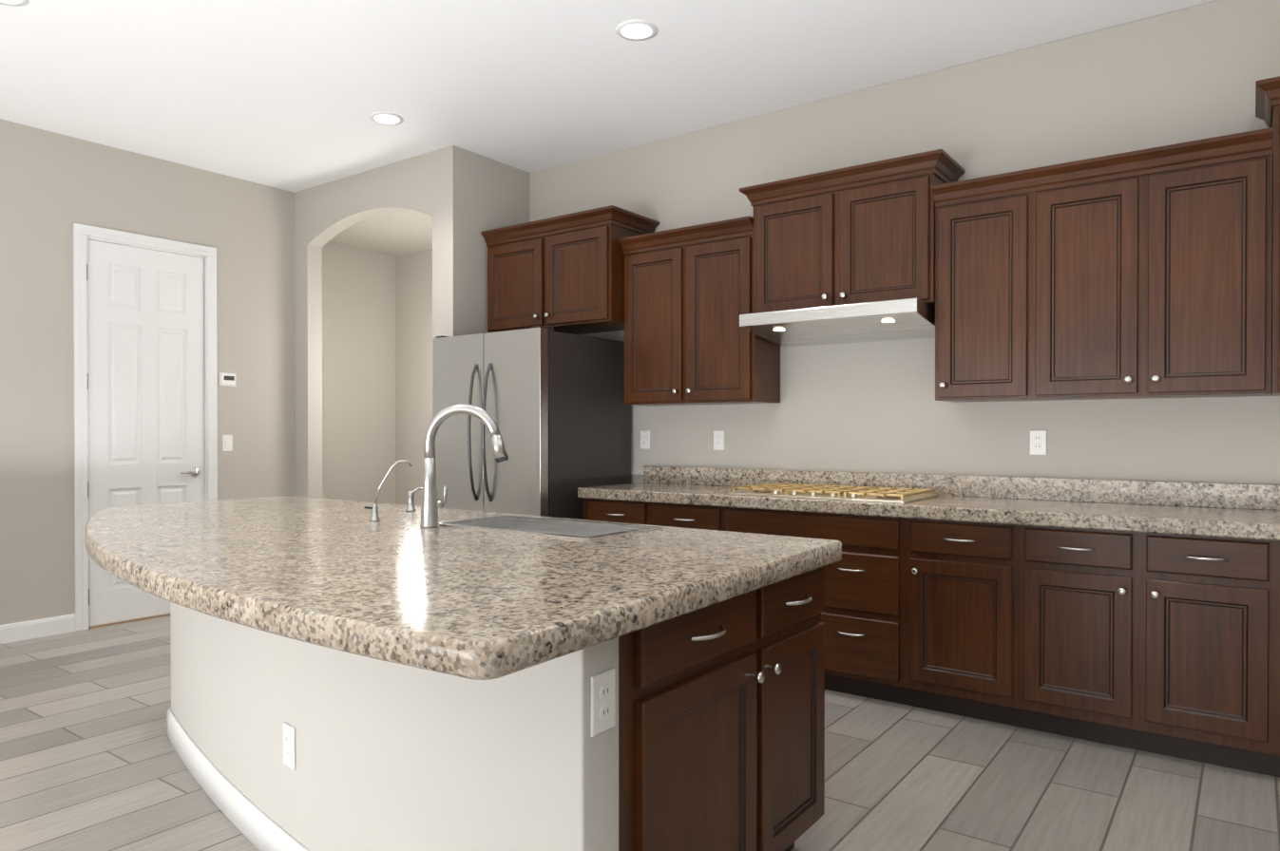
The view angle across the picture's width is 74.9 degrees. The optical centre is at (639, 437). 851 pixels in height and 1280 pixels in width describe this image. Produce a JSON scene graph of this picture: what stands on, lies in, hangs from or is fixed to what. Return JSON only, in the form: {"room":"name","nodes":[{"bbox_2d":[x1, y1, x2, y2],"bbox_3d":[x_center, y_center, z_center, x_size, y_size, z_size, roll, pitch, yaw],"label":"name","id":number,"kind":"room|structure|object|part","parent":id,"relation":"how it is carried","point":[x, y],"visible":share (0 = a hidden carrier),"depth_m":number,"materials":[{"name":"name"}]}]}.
{"room":"kitchen","nodes":[
{"label":"kitchen","id":0,"kind":"room"},
{"bbox_2d":[0,118,292,625],"bbox_3d":[-4.996,-0.313,3.236,0.150,3.050,8.088,0,1,36],"label":"wall","id":1,"kind":"structure","parent":0,"point":[50,182],"depth_m":5.16,"materials":[{"name":"beige paint"}]},
{"bbox_2d":[0,613,76,644],"bbox_3d":[-5.398,1.162,2.561,0.014,0.108,6.460,0,1,36],"label":"baseboard","id":2,"kind":"structure","parent":1,"relation":"attached to","point":[34,629],"depth_m":4.99,"materials":[{"name":"white wood"}]},
{"bbox_2d":[73,223,217,631],"bbox_3d":[-3.283,-0.065,5.552,0.163,2.520,0.880,0,1,36],"label":"door frame","id":3,"kind":"structure","parent":1,"relation":"attached to","point":[83,234],"depth_m":5.22,"materials":[{"name":"white wood"}]},
{"bbox_2d":[86,239,204,627],"bbox_3d":[-3.237,-0.029,5.506,0.094,2.427,0.734,0,1,36],"label":"door","id":4,"kind":"structure","parent":1,"relation":"in","point":[145,384],"depth_m":5.48,"materials":[{"name":"white wood"}]},
{"bbox_2d":[222,435,232,451],"bbox_3d":[-2.926,0.040,5.934,0.008,0.115,0.072,0,1,36],"label":"switch plate","id":5,"kind":"object","parent":1,"relation":"attached to","point":[227,443],"visible":1,"depth_m":5.93,"materials":[{"name":"white plastic"}]},
{"bbox_2d":[218,372,236,386],"bbox_3d":[-2.919,-0.410,5.927,0.025,0.095,0.120,0,1,36],"label":"thermostat","id":6,"kind":"object","parent":1,"relation":"attached to","point":[227,379],"visible":0.96,"depth_m":5.91,"materials":[{"name":"white plastic"}]},
{"bbox_2d":[292,145,467,506],"bbox_3d":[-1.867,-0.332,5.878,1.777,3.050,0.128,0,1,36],"label":"wall","id":7,"kind":"structure","parent":0,"point":[323,350],"depth_m":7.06,"materials":[{"name":"beige paint"}]},
{"bbox_2d":[467,151,528,334],"bbox_3d":[-0.997,-0.331,5.671,0.127,3.050,0.540,0,1,36],"label":"wall","id":8,"kind":"structure","parent":0,"point":[497,191],"depth_m":5.52,"materials":[{"name":"beige paint"}]},
{"bbox_2d":[0,0,1216,256],"bbox_3d":[-0.488,-1.750,1.388,10.380,0.310,10.740,0,1,36],"label":"ceiling","id":9,"kind":"structure","parent":0,"point":[289,95],"depth_m":4.18,"materials":[{"name":"white paint"}]},
{"bbox_2d":[0,0,29,6],"bbox_3d":[-2.649,-1.837,3.464,0.190,0.006,0.190,0,1,36],"label":"recessed light","id":10,"kind":"object","parent":9,"relation":"in","point":[13,3],"visible":1,"depth_m":3.52,"materials":[{"name":"white"}]},
{"bbox_2d":[369,112,403,125],"bbox_3d":[-1.467,-1.846,4.842,0.190,0.006,0.190,0,1,36],"label":"recessed light","id":11,"kind":"object","parent":9,"relation":"in","point":[389,119],"visible":1,"depth_m":4.83,"materials":[{"name":"white"}]},
{"bbox_2d":[615,19,657,40],"bbox_3d":[-0.014,-1.839,3.779,0.190,0.006,0.190,0,1,36],"label":"recessed light","id":12,"kind":"object","parent":9,"relation":"in","point":[636,29],"visible":1,"depth_m":3.77,"materials":[{"name":"white"}]},
{"bbox_2d":[0,615,1279,850],"bbox_3d":[-0.488,1.255,1.409,10.380,0.060,10.740,0,1,36],"label":"floor","id":13,"kind":"structure","parent":0,"point":[89,758],"depth_m":2.95,"materials":[{"name":"grey wood"}]},
{"bbox_2d":[170,602,618,850],"bbox_3d":[-0.817,0.778,2.751,2.540,0.874,1.068,0,1,36],"label":"wall","id":14,"kind":"structure","parent":13,"relation":"on","point":[390,756],"depth_m":1.95,"materials":[{"name":"grey paint"}]},
{"bbox_2d":[283,722,295,770],"bbox_3d":[-0.979,0.861,2.329,0.072,0.115,0.009,0,1,45],"label":"outlet","id":15,"kind":"object","parent":14,"relation":"attached to","point":[289,746],"visible":1,"depth_m":2.32,"materials":[{"name":"white plastic"}]},
{"bbox_2d":[590,668,615,737],"bbox_3d":[-0.069,0.511,1.611,0.009,0.115,0.072,0,1,36],"label":"outlet","id":16,"kind":"object","parent":14,"relation":"attached to","point":[602,701],"visible":1,"depth_m":1.60,"materials":[{"name":"white plastic"}]},
{"bbox_2d":[84,496,841,850],"bbox_3d":[-1.075,0.754,2.768,3.154,0.921,1.500,0,1,36],"label":"kitchen island","id":17,"kind":"object","parent":13,"relation":"on","point":[721,726],"depth_m":1.98,"materials":[{"name":"beige stone"}]},
{"bbox_2d":[363,460,412,521],"bbox_3d":[-0.900,0.190,2.985,0.122,0.216,0.122,0,1,36],"label":"filter faucet","id":18,"kind":"object","parent":17,"relation":"on","point":[374,512],"visible":1,"depth_m":2.98,"materials":[{"name":"silver metal"}]},
{"bbox_2d":[405,487,422,512],"bbox_3d":[-0.899,0.247,3.372,0.050,0.096,0.091,0,1,36],"label":"soap dispenser","id":19,"kind":"object","parent":17,"relation":"on","point":[410,503],"visible":0.92,"depth_m":3.34,"materials":[{"name":"silver metal"}]},
{"bbox_3d":[-1.016,0.425,2.715,2.999,0.261,1.487,0,1,36],"label":"kitchen island top","id":20,"kind":"part","parent":17,"relation":"part of","materials":[{"name":"beige stone"}]},
{"bbox_2d":[420,403,508,528],"bbox_3d":[-0.589,0.093,2.800,0.295,0.412,0.064,0,0,-1],"label":"faucet","id":21,"kind":"object","parent":17,"relation":"on","point":[430,504],"visible":1,"depth_m":2.78,"materials":[{"name":"silver metal"}]},
{"bbox_2d":[432,325,630,519],"bbox_3d":[-0.688,0.287,5.205,0.903,1.822,0.918,0,1,36],"label":"fridge","id":22,"kind":"object","parent":13,"relation":"on","point":[550,401],"visible":0.56,"depth_m":4.87,"materials":[{"name":"grey metal"}]},
{"bbox_2d":[582,497,719,531],"bbox_3d":[0.223,0.764,4.757,0.940,0.874,0.630,0,1,36],"label":"base cabinet","id":23,"kind":"object","parent":13,"relation":"on","point":[673,515],"depth_m":4.48,"materials":[{"name":"brown wood"}]},
{"bbox_2d":[719,506,897,703],"bbox_3d":[0.975,0.768,4.207,0.922,0.874,0.630,0,1,36],"label":"base cabinet","id":24,"kind":"object","parent":13,"relation":"on","point":[859,616],"depth_m":3.82,"materials":[{"name":"brown wood"}]},
{"bbox_2d":[897,517,1012,725],"bbox_3d":[1.535,0.771,3.797,0.468,0.874,0.630,0,1,36],"label":"base cabinet","id":25,"kind":"object","parent":13,"relation":"on","point":[955,578],"depth_m":3.56,"materials":[{"name":"brown wood"}]},
{"bbox_2d":[1012,524,1274,776],"bbox_3d":[2.063,0.773,3.410,0.840,0.874,0.630,0,1,36],"label":"base cabinet","id":26,"kind":"object","parent":13,"relation":"on","point":[1166,644],"depth_m":3.16,"materials":[{"name":"brown wood"}]},
{"bbox_2d":[1270,540,1279,778],"bbox_3d":[2.566,0.776,3.042,0.406,0.874,0.630,0,1,36],"label":"base cabinet","id":27,"kind":"object","parent":13,"relation":"on","point":[1274,551],"depth_m":2.93,"materials":[{"name":"brown wood"}]},
{"bbox_2d":[528,0,1279,484],"bbox_3d":[2.412,-0.316,3.626,8.035,3.050,0.145,0,1,36],"label":"wall","id":28,"kind":"structure","parent":0,"point":[1188,74],"depth_m":4.13,"materials":[{"name":"beige paint"}]},
{"bbox_2d":[480,205,659,334],"bbox_3d":[-0.458,-1.017,5.338,1.090,0.656,0.475,0,1,36],"label":"upper cabinet","id":29,"kind":"object","parent":28,"relation":"attached to","point":[564,274],"visible":0.94,"depth_m":5.13,"materials":[{"name":"brown wood"}]},
{"bbox_2d":[640,430,649,449],"bbox_3d":[0.031,0.015,5.277,0.072,0.115,0.009,0,1,36],"label":"electrical outlet","id":30,"kind":"object","parent":28,"relation":"attached to","point":[644,439],"visible":1,"depth_m":5.27,"materials":[{"name":"white plastic"}]},
{"bbox_2d":[618,215,780,405],"bbox_3d":[0.331,-0.685,4.834,0.878,0.981,0.360,0,1,36],"label":"upper cabinet","id":31,"kind":"object","parent":28,"relation":"attached to","point":[688,301],"visible":0.98,"depth_m":4.68,"materials":[{"name":"brown wood"}]},
{"bbox_2d":[713,430,724,450],"bbox_3d":[0.467,0.017,4.958,0.072,0.115,0.009,0,1,36],"label":"electrical outlet","id":32,"kind":"object","parent":28,"relation":"attached to","point":[718,440],"visible":1,"depth_m":4.95,"materials":[{"name":"white plastic"}]},
{"bbox_2d":[739,149,965,313],"bbox_3d":[1.064,-0.979,4.283,1.057,0.686,0.380,0,1,36],"label":"upper cabinet","id":33,"kind":"object","parent":28,"relation":"attached to","point":[865,233],"visible":0.96,"depth_m":4.12,"materials":[{"name":"brown wood"}]},
{"bbox_2d":[739,298,935,347],"bbox_3d":[1.027,-0.569,4.237,0.914,0.130,0.502,0,1,36],"label":"range hood","id":34,"kind":"object","parent":33,"relation":"attached to","point":[904,319],"visible":0.98,"depth_m":4.12,"materials":[{"name":"silver metal"}]},
{"bbox_2d":[577,465,1279,540],"bbox_3d":[1.422,0.270,3.861,3.921,0.161,0.653,0,1,36],"label":"countertop","id":35,"kind":"structure","parent":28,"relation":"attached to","point":[1232,510],"depth_m":3.74,"materials":[{"name":"stone"}]},
{"bbox_2d":[727,482,938,503],"bbox_3d":[0.962,0.271,4.189,0.900,0.036,0.520,0,1,36],"label":"cooktop","id":36,"kind":"object","parent":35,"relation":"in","point":[897,495],"visible":1,"depth_m":4.06,"materials":[{"name":"gold metal"}]},
{"bbox_2d":[931,170,1026,402],"bbox_3d":[1.634,-0.669,3.903,0.419,0.992,0.324,0,1,36],"label":"upper cabinet","id":37,"kind":"object","parent":28,"relation":"attached to","point":[981,222],"depth_m":3.78,"materials":[{"name":"brown wood"}]},
{"bbox_2d":[1030,430,1046,455],"bbox_3d":[1.871,0.024,3.930,0.072,0.115,0.009,0,1,36],"label":"electrical outlet","id":38,"kind":"object","parent":28,"relation":"attached to","point":[1038,442],"visible":1,"depth_m":3.93,"materials":[{"name":"white plastic"}]},
{"bbox_2d":[1026,127,1273,401],"bbox_3d":[2.141,-0.666,3.532,0.839,0.992,0.324,0,1,36],"label":"upper cabinet","id":39,"kind":"object","parent":28,"relation":"attached to","point":[1144,274],"depth_m":3.38,"materials":[{"name":"brown wood"}]},
{"bbox_2d":[1255,76,1279,396],"bbox_3d":[2.772,-0.750,3.029,0.877,1.166,0.390,0,1,36],"label":"upper cabinet","id":40,"kind":"object","parent":28,"relation":"attached to","point":[1268,101],"visible":0.81,"depth_m":3.14,"materials":[{"name":"brown wood"}]}
]}

